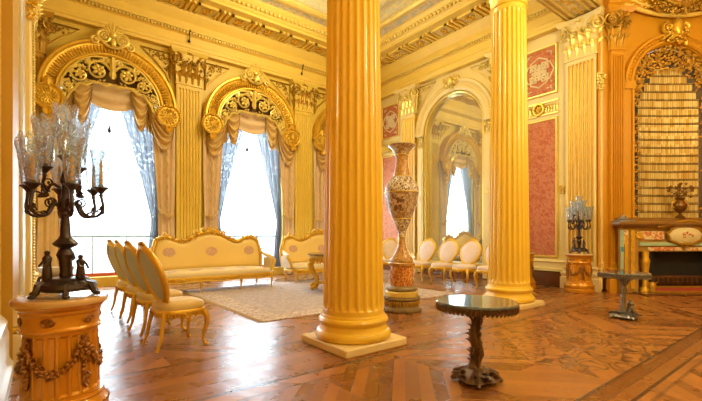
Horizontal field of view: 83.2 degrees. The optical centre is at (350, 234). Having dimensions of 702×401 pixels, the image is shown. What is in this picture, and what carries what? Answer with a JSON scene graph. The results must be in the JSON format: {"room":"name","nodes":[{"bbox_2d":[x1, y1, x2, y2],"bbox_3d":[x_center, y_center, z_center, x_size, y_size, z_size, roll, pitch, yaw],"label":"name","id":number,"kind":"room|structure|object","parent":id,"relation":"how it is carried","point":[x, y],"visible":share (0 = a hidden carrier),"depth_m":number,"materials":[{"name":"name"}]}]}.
{"room":"historic interior","nodes":[
{"label":"historic interior","id":0,"kind":"room"},
{"bbox_2d":[0,0,0,314],"bbox_3d":[-2.440,-2.425,2.410,0.300,7.250,15.400,0,0,-38],"label":"wall","id":1,"kind":"structure","parent":0,"point":[0,0],"depth_m":3.41,"materials":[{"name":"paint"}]},
{"bbox_2d":[0,315,13,400],"bbox_3d":[-0.355,0.940,0.041,0.090,0.520,8.500,0,0,-38],"label":"baseboard","id":2,"kind":"structure","parent":1,"relation":"attached to","point":[6,363],"depth_m":3.00,"materials":[{"name":"white paint"}]},
{"bbox_2d":[1,0,18,359],"bbox_3d":[-3.333,-1.800,3.869,0.078,6.000,1.000,0,0,-38],"label":"trim","id":3,"kind":"structure","parent":1,"relation":"attached to","point":[9,8],"depth_m":3.48,"materials":[{"name":"paint"}]},
{"bbox_2d":[13,295,22,367],"bbox_3d":[-3.272,0.920,3.866,0.170,0.560,0.880,0,0,-38],"label":"trim","id":4,"kind":"structure","parent":1,"relation":"attached to","point":[16,337],"depth_m":3.53,"materials":[{"name":"paint"}]},
{"bbox_2d":[19,0,24,295],"bbox_3d":[-4.027,-1.800,4.786,0.104,6.000,0.700,0,0,-38],"label":"trim","id":5,"kind":"structure","parent":1,"relation":"attached to","point":[21,2],"depth_m":4.54,"materials":[{"name":"cream paint"}]},
{"bbox_2d":[25,0,31,295],"bbox_3d":[-5.242,-1.800,6.375,0.132,6.000,0.500,0,0,-38],"label":"trim","id":6,"kind":"structure","parent":1,"relation":"attached to","point":[28,22],"depth_m":6.20,"materials":[{"name":"beige paint"}]},
{"bbox_2d":[25,0,39,20],"bbox_3d":[-5.008,-2.301,6.180,0.288,3.223,0.148,0,0,-38],"label":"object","id":7,"kind":"structure","parent":1,"relation":"attached to","point":[33,3],"depth_m":6.20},
{"bbox_2d":[32,10,34,290],"bbox_3d":[-5.531,-1.800,6.783,0.177,6.000,0.100,0,0,-38],"label":"trim","id":8,"kind":"structure","parent":1,"relation":"attached to","point":[33,73],"depth_m":6.81,"materials":[{"name":"metal"}]},
{"bbox_2d":[33,0,47,293],"bbox_3d":[-5.798,-1.787,7.272,0.399,5.973,0.842,0,0,-38],"label":"pilaster","id":9,"kind":"object","parent":1,"relation":"attached to","point":[38,10],"visible":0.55,"depth_m":7.13,"materials":[{"name":"beige paint"}]},
{"bbox_2d":[35,10,54,279],"bbox_3d":[-6.626,-1.787,8.327,0.600,5.973,0.365,0,0,-38],"label":"pilaster","id":10,"kind":"object","parent":1,"relation":"attached to","point":[41,40],"visible":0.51,"depth_m":8.37,"materials":[{"name":"paint"}]},
{"bbox_2d":[40,0,565,286],"bbox_3d":[-1.077,-2.435,8.809,10.300,7.270,7.160,0,0,-38],"label":"wall","id":11,"kind":"structure","parent":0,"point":[85,32],"depth_m":10.61,"materials":[{"name":"paint"}]},
{"bbox_2d":[35,23,180,132],"bbox_3d":[-5.497,-3.672,9.107,2.950,2.296,0.470,0,0,-38],"label":"gilt pelmet","id":12,"kind":"object","parent":11,"relation":"attached to","point":[50,79],"visible":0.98,"depth_m":8.93,"materials":[{"name":"metal"}]},
{"bbox_2d":[36,104,66,272],"bbox_3d":[-6.384,-0.960,8.472,0.580,4.280,0.232,0,0,-38],"label":"curtain","id":13,"kind":"object","parent":12,"relation":"hanging from","point":[48,227],"visible":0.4,"depth_m":8.42,"materials":[{"name":"beige fabric"}]},
{"bbox_2d":[60,83,99,222],"bbox_3d":[-6.083,-1.250,8.975,0.968,4.420,0.135,0,0,-38],"label":"lace curtain","id":14,"kind":"object","parent":12,"relation":"hanging from","point":[94,110],"visible":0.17,"depth_m":8.94,"materials":[{"name":"fabric"}]},
{"bbox_2d":[38,60,173,150],"bbox_3d":[-5.527,-3.095,9.145,2.680,2.009,0.317,0,0,-38],"label":"swag valance","id":15,"kind":"object","parent":12,"relation":"hanging from","point":[111,98],"visible":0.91,"depth_m":9.14,"materials":[{"name":"beige fabric"}]},
{"bbox_2d":[121,101,157,247],"bbox_3d":[-5.224,-1.250,9.642,0.968,4.420,0.135,0,0,-38],"label":"lace curtain","id":16,"kind":"object","parent":12,"relation":"hanging from","point":[141,142],"visible":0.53,"depth_m":9.78,"materials":[{"name":"fabric"}]},
{"bbox_2d":[152,128,174,237],"bbox_3d":[-4.642,-0.960,9.798,0.222,4.280,0.574,0,0,44],"label":"curtain","id":17,"kind":"object","parent":12,"relation":"hanging from","point":[164,160],"visible":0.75,"depth_m":9.86,"materials":[{"name":"beige fabric"}]},
{"bbox_2d":[70,108,150,235],"bbox_3d":[-5.745,-1.736,9.427,1.980,3.527,0.086,0,0,-38],"label":"window","id":18,"kind":"structure","parent":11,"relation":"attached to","point":[127,213],"depth_m":9.51,"materials":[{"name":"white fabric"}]},
{"bbox_2d":[72,236,148,276],"bbox_3d":[-5.813,-1.555,9.514,2.100,5.070,0.080,0,0,-38],"label":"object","id":19,"kind":"structure","parent":11,"relation":"attached to","point":[92,274],"depth_m":9.34,"materials":[{"name":"grey metal"}]},
{"bbox_2d":[168,44,209,282],"bbox_3d":[-4.180,-1.787,10.223,0.960,5.973,0.368,0,0,-38],"label":"pilaster","id":20,"kind":"object","parent":11,"relation":"attached to","point":[189,66],"visible":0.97,"depth_m":10.23,"materials":[{"name":"paint"}]},
{"bbox_2d":[220,131,275,235],"bbox_3d":[-3.020,-1.736,11.542,1.980,3.527,0.086,0,0,-38],"label":"window blind","id":21,"kind":"object","parent":11,"relation":"attached to","point":[248,206],"visible":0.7,"depth_m":11.59,"materials":[{"name":"white fabric"}]},
{"bbox_2d":[201,64,300,150],"bbox_3d":[-2.771,-3.672,11.222,2.950,2.296,0.470,0,0,-38],"label":"gilt pelmet","id":22,"kind":"object","parent":11,"relation":"attached to","point":[212,123],"visible":1,"depth_m":11.05,"materials":[{"name":"metal"}]},
{"bbox_2d":[203,129,222,229],"bbox_3d":[-3.658,-0.960,10.587,0.580,4.280,0.232,0,0,-38],"label":"curtain","id":23,"kind":"object","parent":22,"relation":"hanging from","point":[211,164],"visible":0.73,"depth_m":10.54,"materials":[{"name":"beige fabric"}]},
{"bbox_2d":[218,113,242,230],"bbox_3d":[-3.357,-1.250,11.090,0.968,4.420,0.135,0,0,-38],"label":"lace curtain","id":24,"kind":"object","parent":22,"relation":"hanging from","point":[229,151],"visible":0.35,"depth_m":10.99,"materials":[{"name":"fabric"}]},
{"bbox_2d":[205,93,294,165],"bbox_3d":[-2.801,-3.095,11.260,2.680,2.009,0.317,0,0,-38],"label":"swag valance","id":25,"kind":"object","parent":22,"relation":"hanging from","point":[251,124],"visible":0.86,"depth_m":11.28,"materials":[{"name":"beige fabric"}]},
{"bbox_2d":[257,132,281,266],"bbox_3d":[-2.498,-1.250,11.757,0.968,4.420,0.135,0,0,-38],"label":"lace curtain","id":26,"kind":"object","parent":22,"relation":"hanging from","point":[271,159],"visible":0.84,"depth_m":11.91,"materials":[{"name":"fabric"}]},
{"bbox_2d":[278,142,294,273],"bbox_3d":[-1.917,-0.960,11.913,0.222,4.280,0.574,0,0,44],"label":"curtain","id":27,"kind":"object","parent":22,"relation":"hanging from","point":[287,172],"visible":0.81,"depth_m":11.97,"materials":[{"name":"beige fabric"}]},
{"bbox_2d":[288,78,319,273],"bbox_3d":[-1.454,-1.787,12.338,0.960,5.973,0.368,0,0,-38],"label":"pilaster","id":28,"kind":"object","parent":11,"relation":"attached to","point":[303,93],"visible":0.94,"depth_m":12.35,"materials":[{"name":"paint"}]},
{"bbox_2d":[312,108,325,155],"bbox_3d":[-0.046,-3.672,13.337,2.950,2.296,0.470,0,0,-38],"label":"gilt pelmet","id":29,"kind":"object","parent":11,"relation":"attached to","point":[319,126],"visible":0.06,"depth_m":12.52,"materials":[{"name":"metal"}]},
{"bbox_2d":[314,145,324,271],"bbox_3d":[-0.932,-0.960,12.702,0.580,4.280,0.232,0,0,-38],"label":"curtain","id":30,"kind":"object","parent":29,"relation":"hanging from","point":[319,174],"visible":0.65,"depth_m":12.65,"materials":[{"name":"beige fabric"}]},
{"bbox_2d":[316,149,324,169],"bbox_3d":[-0.075,-3.095,13.375,2.680,2.009,0.317,0,0,-38],"label":"swag valance","id":31,"kind":"object","parent":29,"relation":"hanging from","point":[321,159],"visible":0.09,"depth_m":12.58,"materials":[{"name":"beige fabric"}]},
{"bbox_2d":[294,0,414,22],"bbox_3d":[2.397,-6.150,6.290,12.900,0.200,15.600,0,0,-38],"label":"ceiling","id":32,"kind":"structure","parent":0,"point":[294,0],"depth_m":10.57,"materials":[{"name":"paint"}]},
{"bbox_2d":[260,0,440,35],"bbox_3d":[-0.546,-6.048,8.126,7.040,0.025,5.430,0,0,-38],"label":"trim","id":33,"kind":"structure","parent":32,"relation":"attached to","point":[429,3],"depth_m":10.76,"materials":[{"name":"paint"}]},
{"bbox_2d":[274,0,428,29],"bbox_3d":[-0.445,-6.005,7.996,6.380,0.110,5.100,0,0,-38],"label":"trim","id":34,"kind":"structure","parent":32,"relation":"attached to","point":[291,3],"depth_m":10.52,"materials":[{"name":"metal"}]},
{"bbox_2d":[296,0,412,20],"bbox_3d":[-0.372,-6.048,7.901,5.900,0.025,4.860,0,0,-38],"label":"ceiling panel","id":35,"kind":"object","parent":32,"relation":"attached to","point":[391,6],"depth_m":10.39,"materials":[{"name":"paint"}]},
{"bbox_2d":[8,270,701,400],"bbox_3d":[2.345,1.300,6.439,13.600,0.200,15.900,0,0,-38],"label":"floor","id":36,"kind":"structure","parent":0,"point":[569,347],"depth_m":3.97,"materials":[{"name":"wood"}]},
{"bbox_2d":[37,266,73,276],"bbox_3d":[-3.767,0.805,5.051,0.380,0.790,0.380,0,0,-38],"label":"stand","id":37,"kind":"object","parent":36,"relation":"on","point":[55,269],"visible":0.21,"depth_m":4.92,"materials":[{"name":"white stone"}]},
{"bbox_2d":[9,291,109,400],"bbox_3d":[-1.833,0.792,2.501,0.532,0.816,0.532,0,0,41],"label":"pedestal","id":38,"kind":"object","parent":36,"relation":"on","point":[60,357],"visible":1,"depth_m":2.35,"materials":[{"name":"orange wood"}]},
{"bbox_2d":[13,104,113,299],"bbox_3d":[-1.811,-0.221,2.506,0.544,1.209,0.490,0,0,-15],"label":"candelabrum","id":39,"kind":"object","parent":38,"relation":"on","point":[66,283],"visible":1,"depth_m":2.46,"materials":[{"name":"brown metal"}]},
{"bbox_2d":[13,138,42,184],"bbox_3d":[-2.005,-0.452,2.454,0.144,0.288,0.144,0,0,35],"label":"glass shade","id":40,"kind":"object","parent":39,"relation":"hanging from","point":[28,163],"depth_m":2.45,"materials":[{"name":"clear glass"}]},
{"bbox_2d":[26,157,30,180],"bbox_3d":[-2.005,-0.404,2.454,0.023,0.165,0.024,0,0,35],"label":"candle","id":41,"kind":"object","parent":39,"relation":"on","point":[28,163],"depth_m":2.45,"materials":[{"name":"wax"}]},
{"bbox_2d":[17,133,47,180],"bbox_3d":[-1.863,-0.452,2.312,0.144,0.288,0.144,0,0,35],"label":"glass shade","id":42,"kind":"object","parent":39,"relation":"hanging from","point":[43,167],"depth_m":2.39,"materials":[{"name":"clear glass"}]},
{"bbox_2d":[30,152,34,179],"bbox_3d":[-1.863,-0.404,2.312,0.023,0.165,0.024,0,0,35],"label":"candle","id":43,"kind":"object","parent":39,"relation":"on","point":[32,166],"depth_m":2.30,"materials":[{"name":"wax"}]},
{"bbox_2d":[30,117,58,165],"bbox_3d":[-1.883,-0.577,2.429,0.144,0.308,0.144,0,0,35],"label":"glass shade","id":44,"kind":"object","parent":39,"relation":"hanging from","point":[44,161],"depth_m":2.42,"materials":[{"name":"clear glass"}]},
{"bbox_2d":[42,137,46,163],"bbox_3d":[-1.883,-0.519,2.429,0.023,0.165,0.024,0,0,35],"label":"candle","id":45,"kind":"object","parent":39,"relation":"on","point":[44,161],"depth_m":2.42,"materials":[{"name":"wax"}]},
{"bbox_2d":[57,162,61,186],"bbox_3d":[-1.953,-0.404,2.647,0.023,0.165,0.024,0,0,35],"label":"candle","id":46,"kind":"object","parent":39,"relation":"on","point":[59,168],"depth_m":2.64,"materials":[{"name":"wax"}]},
{"bbox_2d":[51,104,78,168],"bbox_3d":[-1.811,-0.616,2.506,0.144,0.419,0.144,0,0,-38],"label":"glass shade","id":47,"kind":"object","parent":39,"relation":"on","point":[65,156],"depth_m":2.49,"materials":[{"name":"clear glass"}]},
{"bbox_2d":[57,135,85,182],"bbox_3d":[-1.670,-0.452,2.364,0.144,0.288,0.144,0,0,35],"label":"glass shade","id":48,"kind":"object","parent":39,"relation":"hanging from","point":[79,169],"depth_m":2.39,"materials":[{"name":"clear glass"}]},
{"bbox_2d":[59,127,84,149],"bbox_3d":[-1.841,-0.577,2.606,0.144,0.308,0.144,0,0,35],"label":"glass shade","id":49,"kind":"object","parent":39,"relation":"hanging from","point":[64,142],"depth_m":2.50,"materials":[{"name":"clear glass"}]},
{"bbox_2d":[70,155,73,180],"bbox_3d":[-1.670,-0.404,2.364,0.023,0.165,0.024,0,0,35],"label":"candle","id":50,"kind":"object","parent":39,"relation":"on","point":[71,159],"depth_m":2.36,"materials":[{"name":"wax"}]},
{"bbox_2d":[65,120,91,164],"bbox_3d":[-1.709,-0.577,2.481,0.144,0.308,0.144,0,0,35],"label":"glass shade","id":51,"kind":"object","parent":39,"relation":"hanging from","point":[67,158],"depth_m":2.49,"materials":[{"name":"clear glass"}]},
{"bbox_2d":[77,140,80,164],"bbox_3d":[-1.709,-0.519,2.481,0.023,0.165,0.024,0,0,35],"label":"candle","id":52,"kind":"object","parent":39,"relation":"on","point":[78,144],"depth_m":2.47,"materials":[{"name":"wax"}]},
{"bbox_2d":[91,164,94,186],"bbox_3d":[-1.760,-0.404,2.699,0.023,0.165,0.024,0,0,35],"label":"candle","id":53,"kind":"object","parent":39,"relation":"on","point":[93,171],"depth_m":2.69,"materials":[{"name":"wax"}]},
{"bbox_2d":[88,145,113,183],"bbox_3d":[-1.618,-0.452,2.558,0.144,0.288,0.144,0,0,35],"label":"glass shade","id":54,"kind":"object","parent":39,"relation":"hanging from","point":[100,165],"depth_m":2.55,"materials":[{"name":"clear glass"}]},
{"bbox_2d":[99,161,102,184],"bbox_3d":[-1.618,-0.404,2.558,0.023,0.165,0.024,0,0,35],"label":"candle","id":55,"kind":"object","parent":39,"relation":"on","point":[100,165],"depth_m":2.55,"materials":[{"name":"wax"}]},
{"bbox_2d":[106,239,128,313],"bbox_3d":[-3.456,0.631,6.228,0.604,1.144,0.657,0,0,42],"label":"chair","id":56,"kind":"object","parent":36,"relation":"on","point":[122,283],"visible":0.48,"depth_m":6.10,"materials":[{"name":"metal"}]},
{"bbox_2d":[114,240,139,323],"bbox_3d":[-2.969,0.631,5.599,0.657,1.144,0.604,0,0,-44],"label":"chair","id":57,"kind":"object","parent":36,"relation":"on","point":[131,291],"visible":0.51,"depth_m":5.43,"materials":[{"name":"metal"}]},
{"bbox_2d":[123,240,185,336],"bbox_3d":[-2.451,0.631,4.933,0.604,1.144,0.657,0,0,43],"label":"chair","id":58,"kind":"object","parent":36,"relation":"on","point":[145,298],"visible":0.66,"depth_m":4.78,"materials":[{"name":"metal"}]},
{"bbox_2d":[137,241,209,352],"bbox_3d":[-1.939,0.631,4.289,0.604,1.144,0.657,0,0,45],"label":"chair","id":59,"kind":"object","parent":36,"relation":"on","point":[165,307],"visible":1,"depth_m":4.12,"materials":[{"name":"metal"}]},
{"bbox_2d":[150,226,275,291],"bbox_3d":[-3.010,0.499,8.773,2.709,1.407,0.903,0,0,-38],"label":"sofa","id":60,"kind":"object","parent":36,"relation":"on","point":[209,255],"visible":0.94,"depth_m":8.82,"materials":[{"name":"fabric"}]},
{"bbox_2d":[280,228,323,282],"bbox_3d":[-0.662,0.499,10.886,2.709,1.407,0.903,0,0,-38],"label":"sofa","id":61,"kind":"object","parent":36,"relation":"on","point":[294,258],"visible":0.41,"depth_m":10.55,"materials":[{"name":"fabric"}]},
{"bbox_2d":[182,279,457,322],"bbox_3d":[-0.717,1.192,8.248,4.401,0.013,3.887,0,0,-38],"label":"rug","id":62,"kind":"object","parent":36,"relation":"on","point":[259,303],"visible":0.67,"depth_m":7.50,"materials":[{"name":"carpet"}]},
{"bbox_2d":[307,252,323,289],"bbox_3d":[-0.289,0.789,8.446,1.300,0.809,1.300,0,0,-38],"label":"table","id":63,"kind":"object","parent":62,"relation":"on","point":[315,257],"visible":0.26,"depth_m":8.47,"materials":[{"name":"metal"}]},
{"bbox_2d":[302,0,406,358],"bbox_3d":[0.026,-1.795,4.387,0.851,5.990,0.851,0,0,-38],"label":"column","id":64,"kind":"structure","parent":36,"relation":"on","point":[353,319],"depth_m":4.12,"materials":[{"name":"paint"}]},
{"bbox_2d":[383,237,397,265],"bbox_3d":[1.150,0.631,11.643,0.731,1.144,0.657,0,0,9],"label":"chair","id":65,"kind":"object","parent":36,"relation":"on","point":[390,245],"visible":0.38,"depth_m":11.79,"materials":[{"name":"fabric"}]},
{"bbox_2d":[384,262,421,313],"bbox_3d":[0.812,0.812,6.326,0.640,0.775,0.640,0,0,-38],"label":"stand","id":66,"kind":"object","parent":36,"relation":"on","point":[401,296],"visible":0.98,"depth_m":6.14,"materials":[{"name":"stone"}]},
{"bbox_2d":[384,142,419,261],"bbox_3d":[0.812,-0.506,6.326,0.565,1.860,0.565,0,0,13],"label":"porcelain vase","id":67,"kind":"object","parent":66,"relation":"on","point":[401,192],"visible":1,"depth_m":6.19,"materials":[{"name":"multicoloured ceramic"}]},
{"bbox_2d":[413,238,436,281],"bbox_3d":[1.900,0.631,10.540,0.657,1.144,0.604,0,0,-40],"label":"chair","id":68,"kind":"object","parent":36,"relation":"on","point":[427,249],"visible":0.86,"depth_m":10.52,"materials":[{"name":"fabric"}]},
{"bbox_2d":[428,237,458,283],"bbox_3d":[2.338,0.631,9.944,0.657,1.144,0.604,0,0,-40],"label":"chair","id":69,"kind":"object","parent":36,"relation":"on","point":[449,249],"visible":0.92,"depth_m":9.93,"materials":[{"name":"fabric"}]},
{"bbox_2d":[449,238,481,286],"bbox_3d":[2.746,0.631,9.450,0.657,1.144,0.604,0,0,-40],"label":"chair","id":70,"kind":"object","parent":36,"relation":"on","point":[471,250],"visible":0.98,"depth_m":9.43,"materials":[{"name":"fabric"}]},
{"bbox_2d":[436,295,519,389],"bbox_3d":[1.029,0.867,3.241,0.652,0.659,0.652,0,0,29],"label":"pedestal table","id":71,"kind":"object","parent":36,"relation":"on","point":[477,307],"visible":1,"depth_m":3.17,"materials":[{"name":"wood"}]},
{"bbox_2d":[473,244,488,287],"bbox_3d":[3.163,0.631,8.913,0.657,1.144,0.604,0,0,-40],"label":"chair","id":72,"kind":"object","parent":36,"relation":"on","point":[480,269],"visible":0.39,"depth_m":8.89,"materials":[{"name":"fabric"}]},
{"bbox_2d":[483,0,544,310],"bbox_3d":[2.709,-1.795,6.785,0.851,5.990,0.851,0,0,-38],"label":"column","id":73,"kind":"structure","parent":36,"relation":"on","point":[509,241],"depth_m":6.54,"materials":[{"name":"paint"}]},
{"bbox_2d":[530,252,535,288],"bbox_3d":[3.929,0.792,8.998,0.532,0.816,0.532,0,0,-17],"label":"pedestal","id":74,"kind":"object","parent":36,"relation":"on","point":[532,280],"visible":0.27,"depth_m":8.82,"materials":[{"name":"orange wood"}]},
{"bbox_2d":[564,253,594,293],"bbox_3d":[4.806,0.792,8.324,0.575,0.816,0.575,0,0,33],"label":"pedestal","id":75,"kind":"object","parent":36,"relation":"on","point":[579,271],"visible":1,"depth_m":8.14,"materials":[{"name":"orange wood"}]},
{"bbox_2d":[565,196,593,253],"bbox_3d":[4.806,-0.221,8.324,0.490,1.209,0.544,0,0,-42],"label":"candelabrum","id":76,"kind":"object","parent":75,"relation":"on","point":[581,214],"visible":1,"depth_m":8.29,"materials":[{"name":"brown metal"}]},
{"bbox_2d":[597,270,651,320],"bbox_3d":[3.933,0.867,5.697,0.652,0.659,0.652,0,0,16],"label":"pedestal table","id":77,"kind":"object","parent":36,"relation":"on","point":[624,277],"visible":1,"depth_m":5.64,"materials":[{"name":"black stone"}]},
{"bbox_2d":[610,215,701,292],"bbox_3d":[6.830,0.396,8.179,2.780,1.611,0.440,0,0,0],"label":"fireplace","id":78,"kind":"object","parent":36,"relation":"on","point":[667,246],"visible":0.93,"depth_m":8.10,"materials":[{"name":"stone"}]},
{"bbox_2d":[610,218,701,227],"bbox_3d":[6.830,-0.250,8.184,2.780,0.220,0.430,0,0,0],"label":"mantel shelf","id":79,"kind":"object","parent":78,"relation":"attached to","point":[619,222],"depth_m":8.01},
{"bbox_2d":[667,182,694,217],"bbox_3d":[6.830,-0.733,8.200,0.517,0.746,0.240,0,0,0],"label":"urn","id":80,"kind":"object","parent":78,"relation":"on","point":[680,205],"visible":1,"depth_m":8.17,"materials":[{"name":"brown metal"}]},
{"bbox_2d":[633,292,701,295],"bbox_3d":[6.830,1.182,7.959,2.100,0.034,0.300,0,0,0],"label":"hearth slab","id":81,"kind":"object","parent":36,"relation":"on","point":[638,293],"visible":0.94,"depth_m":7.82,"materials":[{"name":"brown stone"}]},
{"bbox_2d":[648,281,701,292],"bbox_3d":[6.819,1.055,8.008,1.622,0.243,0.159,0,0,0],"label":"fireplace fender","id":82,"kind":"object","parent":81,"relation":"on","point":[653,288],"visible":0.98,"depth_m":8.00,"materials":[{"name":"metal"}]},
{"bbox_2d":[381,30,565,259],"bbox_3d":[3.119,-2.425,11.558,0.300,7.250,7.761,0,0,-38],"label":"wall","id":83,"kind":"structure","parent":0,"point":[553,37],"depth_m":9.25,"materials":[{"name":"beige paint"}]},
{"bbox_2d":[76,0,547,84],"bbox_3d":[-0.907,-5.192,8.591,9.260,0.055,6.474,0,0,-38],"label":"trim","id":84,"kind":"structure","parent":83,"relation":"attached to","point":[108,8],"depth_m":10.72,"materials":[{"name":"metal"}]},
{"bbox_2d":[157,0,490,68],"bbox_3d":[-0.877,-5.678,8.552,9.040,0.085,6.352,0,0,-38],"label":"trim","id":85,"kind":"structure","parent":83,"relation":"attached to","point":[454,24],"depth_m":10.84,"materials":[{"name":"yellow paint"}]},
{"bbox_2d":[162,0,487,66],"bbox_3d":[-0.835,-5.702,8.498,8.920,0.045,6.370,0,0,-38],"label":"trim","id":86,"kind":"structure","parent":83,"relation":"attached to","point":[162,0],"depth_m":10.84,"materials":[{"name":"metal"}]},
{"bbox_2d":[232,0,459,44],"bbox_3d":[-0.617,-5.890,8.217,7.367,0.110,5.526,0,0,-38],"label":"trim","id":87,"kind":"structure","parent":83,"relation":"attached to","point":[238,1],"depth_m":10.77,"materials":[{"name":"metal"}]},
{"bbox_2d":[382,154,398,241],"bbox_3d":[1.346,-1.110,13.562,0.045,3.280,0.880,0,0,-38],"label":"wall panel","id":88,"kind":"object","parent":83,"relation":"attached to","point":[389,161],"visible":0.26,"depth_m":13.68,"materials":[{"name":"fabric"}]},
{"bbox_2d":[381,102,399,140],"bbox_3d":[1.343,-3.890,13.560,0.082,1.160,0.880,0,0,-38],"label":"wall panel","id":89,"kind":"object","parent":83,"relation":"attached to","point":[390,114],"visible":1,"depth_m":13.56,"materials":[{"name":"fabric"}]},
{"bbox_2d":[381,140,399,153],"bbox_3d":[1.323,-3.000,13.544,0.110,0.320,0.920,0,0,-38],"label":"frieze festoon","id":90,"kind":"object","parent":83,"relation":"attached to","point":[384,148],"visible":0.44,"depth_m":13.64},
{"bbox_2d":[393,83,420,272],"bbox_3d":[1.800,-1.787,12.751,0.368,5.973,0.960,0,0,-38],"label":"pilaster","id":91,"kind":"object","parent":83,"relation":"attached to","point":[407,98],"visible":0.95,"depth_m":12.63,"materials":[{"name":"beige paint"}]},
{"bbox_2d":[417,268,486,279],"bbox_3d":[2.893,1.115,11.523,0.100,0.170,2.463,0,0,-38],"label":"baseboard","id":92,"kind":"structure","parent":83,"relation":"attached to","point":[438,272],"depth_m":11.32,"materials":[{"name":"brown stone"}]},
{"bbox_2d":[415,60,490,278],"bbox_3d":[2.929,-1.758,11.474,0.384,5.836,2.820,0,0,-38],"label":"arched mirror","id":93,"kind":"object","parent":83,"relation":"attached to","point":[454,157],"visible":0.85,"depth_m":11.54,"materials":[{"name":"clear glass"}]},
{"bbox_2d":[429,94,482,262],"bbox_3d":[3.064,-1.655,11.580,0.040,4.990,2.100,0,0,-38],"label":"mirror glass","id":94,"kind":"object","parent":93,"relation":"attached to","point":[455,126],"depth_m":11.53,"materials":[{"name":"mirror"}]},
{"bbox_2d":[484,52,490,75],"bbox_3d":[3.885,-1.787,10.064,0.368,5.973,0.960,0,0,-38],"label":"pilaster","id":95,"kind":"object","parent":83,"relation":"attached to","point":[487,55],"visible":0.06,"depth_m":10.31,"materials":[{"name":"beige paint"}]},
{"bbox_2d":[527,42,557,99],"bbox_3d":[4.506,-3.890,9.483,0.082,1.160,0.880,0,0,-38],"label":"wall panel","id":96,"kind":"object","parent":83,"relation":"attached to","point":[542,63],"visible":0.98,"depth_m":9.41,"materials":[{"name":"red damask fabric"},{"name":"cream paint"},{"name":"gilding"}]},
{"bbox_2d":[528,116,557,257],"bbox_3d":[4.509,-1.110,9.486,0.045,3.280,0.880,0,0,-38],"label":"wall panel","id":97,"kind":"object","parent":83,"relation":"attached to","point":[542,134],"visible":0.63,"depth_m":9.43,"materials":[{"name":"fabric"}]},
{"bbox_2d":[528,98,558,118],"bbox_3d":[4.486,-3.000,9.468,0.110,0.320,0.920,0,0,-38],"label":"frieze festoon","id":98,"kind":"object","parent":83,"relation":"attached to","point":[532,112],"visible":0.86,"depth_m":9.40,"materials":[{"name":"metal"}]},
{"bbox_2d":[533,270,560,287],"bbox_3d":[4.626,1.020,9.290,0.100,0.361,0.630,0,0,-38],"label":"baseboard","id":99,"kind":"structure","parent":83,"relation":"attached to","point":[546,278],"depth_m":9.27,"materials":[{"name":"wood"}]},
{"bbox_2d":[533,258,603,271],"bbox_3d":[4.553,0.700,9.393,0.090,0.280,2.581,0,0,-38],"label":"trim","id":100,"kind":"structure","parent":83,"relation":"attached to","point":[543,264],"depth_m":9.24,"materials":[{"name":"beige paint"}]},
{"bbox_2d":[555,6,604,291],"bbox_3d":[5.000,-1.787,8.627,0.368,5.973,0.960,0,0,-38],"label":"pilaster","id":101,"kind":"object","parent":83,"relation":"attached to","point":[580,39],"visible":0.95,"depth_m":8.61,"materials":[{"name":"beige paint"}]},
{"bbox_2d":[596,18,606,290],"bbox_3d":[5.298,-1.765,8.376,0.170,5.930,0.245,0,0,-14],"label":"strip","id":102,"kind":"object","parent":83,"relation":"attached to","point":[601,74],"visible":0.98,"depth_m":8.38,"materials":[{"name":"beige paint"}]},
{"bbox_2d":[560,0,584,14],"bbox_3d":[1.287,-4.792,5.682,9.385,0.042,0.174,0,0,-38],"label":"trim","id":103,"kind":"structure","parent":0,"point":[564,1],"depth_m":8.31,"materials":[{"name":"gold"}]},
{"bbox_2d":[597,0,701,271],"bbox_3d":[6.794,-2.425,8.549,3.071,7.250,0.300,0,0,0],"label":"wall","id":104,"kind":"structure","parent":0,"point":[644,27],"depth_m":8.40,"materials":[{"name":"orange paint"}]},
{"bbox_2d":[536,0,603,20],"bbox_3d":[1.327,-4.995,5.713,9.700,0.450,0.740,0,0,-38],"label":"trim","id":105,"kind":"structure","parent":104,"relation":"attached to","point":[597,2],"depth_m":8.28,"materials":[{"name":"metal"}]},
{"bbox_2d":[538,0,601,20],"bbox_3d":[1.366,-5.425,5.743,9.800,1.250,0.680,0,0,-38],"label":"trim","id":106,"kind":"structure","parent":104,"relation":"attached to","point":[576,4],"depth_m":8.33,"materials":[{"name":"gold paint"}]},
{"bbox_2d":[602,5,637,292],"bbox_3d":[5.610,-1.786,8.256,0.620,5.973,0.333,0,0,0],"label":"pilaster","id":107,"kind":"object","parent":104,"relation":"attached to","point":[617,19],"visible":0.98,"depth_m":8.30,"materials":[{"name":"orange paint"}]},
{"bbox_2d":[604,0,699,11],"bbox_3d":[8.962,-4.935,6.814,7.688,0.370,1.812,0,0,35],"label":"trim","id":108,"kind":"structure","parent":104,"relation":"attached to","point":[606,2],"depth_m":8.24,"materials":[{"name":"gold paint"}]},
{"bbox_2d":[604,275,701,291],"bbox_3d":[6.830,1.020,8.350,2.900,0.360,0.100,0,0,0],"label":"baseboard","id":109,"kind":"structure","parent":104,"relation":"attached to","point":[654,279],"depth_m":8.33,"materials":[{"name":"brown stone"}]},
{"bbox_2d":[624,0,701,17],"bbox_3d":[6.850,-4.913,8.229,2.890,0.715,0.190,0,0,0],"label":"trim","id":110,"kind":"structure","parent":104,"relation":"attached to","point":[638,9],"depth_m":8.24,"materials":[{"name":"yellow paint"}]},
{"bbox_2d":[625,18,701,217],"bbox_3d":[6.830,-2.420,8.375,2.140,4.240,0.449,0,0,0],"label":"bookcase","id":111,"kind":"object","parent":104,"relation":"attached to","point":[663,87],"visible":0.98,"depth_m":8.50,"materials":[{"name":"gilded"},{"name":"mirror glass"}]},
{"bbox_2d":[650,0,701,13],"bbox_3d":[6.800,-5.118,8.116,2.449,1.244,0.231,0,0,0],"label":"medallion","id":112,"kind":"object","parent":104,"relation":"attached to","point":[684,4],"visible":1,"depth_m":8.11,"materials":[{"name":"gold"}]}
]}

